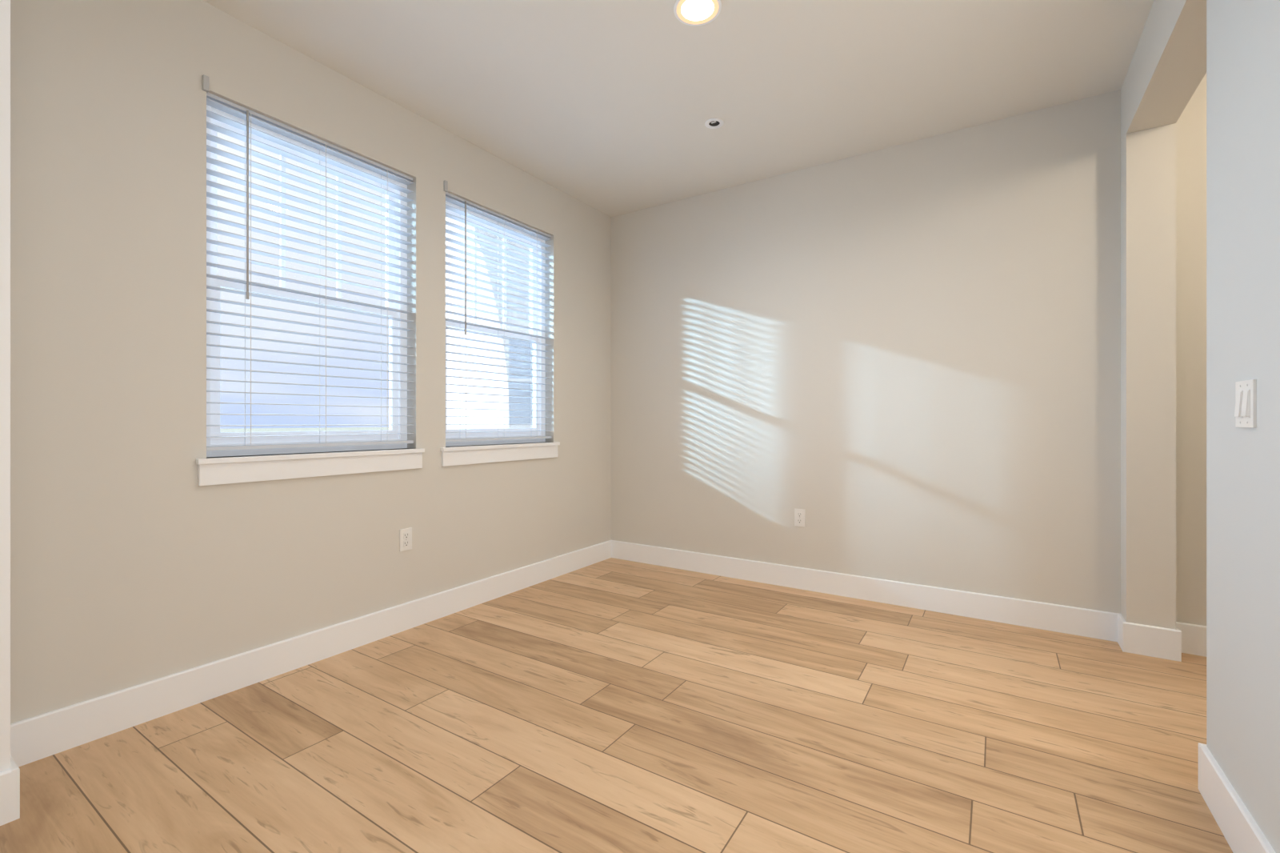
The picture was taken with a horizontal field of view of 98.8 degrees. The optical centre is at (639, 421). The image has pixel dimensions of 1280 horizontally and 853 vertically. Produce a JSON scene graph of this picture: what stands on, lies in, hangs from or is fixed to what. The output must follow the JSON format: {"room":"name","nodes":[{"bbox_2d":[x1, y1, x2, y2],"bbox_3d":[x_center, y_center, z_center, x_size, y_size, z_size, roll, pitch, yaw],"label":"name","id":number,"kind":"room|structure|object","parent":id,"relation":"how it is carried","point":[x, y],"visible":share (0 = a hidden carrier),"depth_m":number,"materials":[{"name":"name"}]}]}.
{"room":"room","nodes":[
{"label":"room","id":0,"kind":"room"},
{"bbox_2d":[10,0,611,723],"bbox_3d":[-1.732,-0.281,2.324,0.180,2.763,5.612,0,0,33],"label":"wall","id":1,"kind":"structure","parent":0,"point":[138,555],"depth_m":2.11,"materials":[{"name":"white paint"}]},
{"bbox_2d":[0,728,31,825],"bbox_3d":[-1.861,1.030,1.605,0.325,0.140,0.015,0,0,33],"label":"baseboard","id":2,"kind":"structure","parent":1,"relation":"attached to","point":[10,779],"depth_m":1.52,"materials":[{"name":"white paint"}]},
{"bbox_2d":[206,104,407,456],"bbox_3d":[-1.567,-0.588,2.637,0.085,1.465,0.938,0,0,33],"label":"window","id":3,"kind":"structure","parent":1,"relation":"in","point":[213,408],"depth_m":2.59,"materials":[{"name":"clear glass"}]},
{"bbox_2d":[202,74,413,451],"bbox_3d":[-1.493,-0.624,2.577,0.084,1.482,0.946,0,0,33],"label":"window blind","id":4,"kind":"object","parent":3,"relation":"attached to","point":[223,105],"visible":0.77,"depth_m":2.50,"materials":[{"name":"grey plastic"}]},
{"bbox_2d":[196,448,424,485],"bbox_3d":[-1.486,0.199,2.584,0.108,0.107,1.008,0,0,33],"label":"window sill","id":5,"kind":"structure","parent":1,"relation":"attached to","point":[215,470],"depth_m":2.46,"materials":[{"name":"white paint"}]},
{"bbox_2d":[10,540,611,761],"bbox_3d":[-1.125,1.030,3.078,0.015,0.140,3.287,0,0,33],"label":"baseboard","id":6,"kind":"structure","parent":1,"relation":"attached to","point":[56,730],"depth_m":2.31,"materials":[{"name":"white paint"}]},
{"bbox_2d":[399,527,411,551],"bbox_3d":[-1.240,0.624,2.908,0.008,0.114,0.070,0,0,33],"label":"electrical outlet","id":7,"kind":"object","parent":1,"relation":"attached to","point":[405,539],"visible":1,"depth_m":2.90,"materials":[{"name":"white plastic"}]},
{"bbox_2d":[445,200,544,446],"bbox_3d":[-0.961,-0.588,3.570,0.085,1.465,0.909,0,0,33],"label":"window","id":8,"kind":"structure","parent":1,"relation":"in","point":[526,422],"depth_m":3.70,"materials":[{"name":"clear glass"}]},
{"bbox_2d":[443,180,551,442],"bbox_3d":[-0.887,-0.624,3.510,0.084,1.482,0.917,0,0,33],"label":"window blind","id":9,"kind":"object","parent":8,"relation":"attached to","point":[473,207],"visible":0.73,"depth_m":3.48,"materials":[{"name":"grey plastic"}]},
{"bbox_2d":[440,441,559,466],"bbox_3d":[-0.880,0.199,3.517,0.108,0.107,0.979,0,0,33],"label":"window sill","id":10,"kind":"structure","parent":1,"relation":"attached to","point":[454,455],"depth_m":3.41,"materials":[{"name":"white paint"}]},
{"bbox_2d":[0,557,1232,852],"bbox_3d":[0.281,1.160,1.017,4.980,0.120,5.612,0,0,33],"label":"floor","id":11,"kind":"structure","parent":0,"point":[611,705],"depth_m":1.88,"materials":[{"name":"brown wood"}]},
{"bbox_2d":[202,0,1154,216],"bbox_3d":[0.281,-1.723,1.017,4.980,0.120,5.612,0,0,33],"label":"ceiling","id":12,"kind":"structure","parent":0,"point":[610,107],"depth_m":2.61,"materials":[{"name":"white paint"}]},
{"bbox_2d":[673,0,721,26],"bbox_3d":[0.231,-1.661,2.207,0.192,0.005,0.192,0,0,33],"label":"recessed light","id":13,"kind":"object","parent":12,"relation":"in","point":[694,13],"visible":1,"depth_m":2.22,"materials":[{"name":"white paint"}]},
{"bbox_2d":[704,117,723,128],"bbox_3d":[0.414,-1.661,3.058,0.104,0.004,0.104,0,0,33],"label":"sprinkler","id":14,"kind":"object","parent":12,"relation":"attached to","point":[714,123],"visible":1,"depth_m":3.06,"materials":[{"name":"white paint"}]},
{"bbox_2d":[611,72,1206,625],"bbox_3d":[1.796,-0.281,3.230,4.750,2.763,0.150,0,0,33],"label":"wall","id":15,"kind":"structure","parent":0,"point":[899,362],"depth_m":3.25,"materials":[{"name":"white paint"}]},
{"bbox_2d":[794,508,805,526],"bbox_3d":[1.053,0.633,3.618,0.070,0.114,0.008,0,0,33],"label":"electrical outlet","id":16,"kind":"object","parent":15,"relation":"attached to","point":[799,517],"visible":1,"depth_m":3.62,"materials":[{"name":"white plastic"}]},
{"bbox_2d":[611,540,1126,648],"bbox_3d":[1.092,1.030,3.588,3.120,0.140,0.015,0,0,33],"label":"baseboard","id":17,"kind":"structure","parent":15,"relation":"attached to","point":[1072,620],"depth_m":3.28,"materials":[{"name":"white paint"}]},
{"bbox_2d":[1161,621,1206,658],"bbox_3d":[3.065,1.030,2.307,1.236,0.140,0.015,0,0,33],"label":"baseboard","id":18,"kind":"structure","parent":15,"relation":"attached to","point":[1187,638],"depth_m":2.58,"materials":[{"name":"white paint"}]},
{"bbox_2d":[1120,0,1279,852],"bbox_3d":[1.059,-0.281,0.512,0.174,2.763,5.212,0,0,33],"label":"wall","id":19,"kind":"structure","parent":0,"point":[1230,49],"depth_m":1.52,"materials":[{"name":"white paint"}]},
{"bbox_2d":[1198,742,1275,852],"bbox_3d":[0.620,1.030,0.010,0.015,0.140,3.891,0,0,33],"label":"baseboard","id":20,"kind":"structure","parent":19,"relation":"attached to","point":[1240,830],"depth_m":1.43,"materials":[{"name":"white paint"}]},
{"bbox_2d":[1234,379,1256,427],"bbox_3d":[1.500,-0.044,1.364,0.014,0.116,0.116,0,0,33],"label":"double light switch","id":21,"kind":"object","parent":19,"relation":"attached to","point":[1246,405],"visible":1,"depth_m":1.34,"materials":[{"name":"white plastic"}]},
{"bbox_3d":[-1.930,-0.281,1.557,0.322,2.763,0.140,0,0,33],"label":"wall","id":22,"kind":"structure","parent":0,"visible":0},
{"bbox_2d":[0,0,10,771],"bbox_3d":[-1.786,-0.281,1.464,0.022,2.763,0.140,0,0,33],"label":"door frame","id":23,"kind":"structure","parent":22,"relation":"attached to","point":[5,385],"depth_m":1.51,"materials":[{"name":"white paint"}]},
{"label":"outside","id":24,"kind":"structure","parent":0,"visible":0},
{"bbox_2d":[220,427,388,431],"bbox_3d":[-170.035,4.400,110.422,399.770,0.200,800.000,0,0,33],"label":"ground","id":25,"kind":"structure","parent":24,"point":[248,430],"depth_m":310.52,"materials":[{"name":"white"}]},
{"bbox_2d":[445,216,507,428],"bbox_3d":[-0.510,-1.650,13.421,7.700,11.900,9.600,0,0,-10],"label":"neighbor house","id":26,"kind":"structure","parent":25,"relation":"on","point":[461,397],"depth_m":8.48,"materials":[{"name":"white"}]}
]}

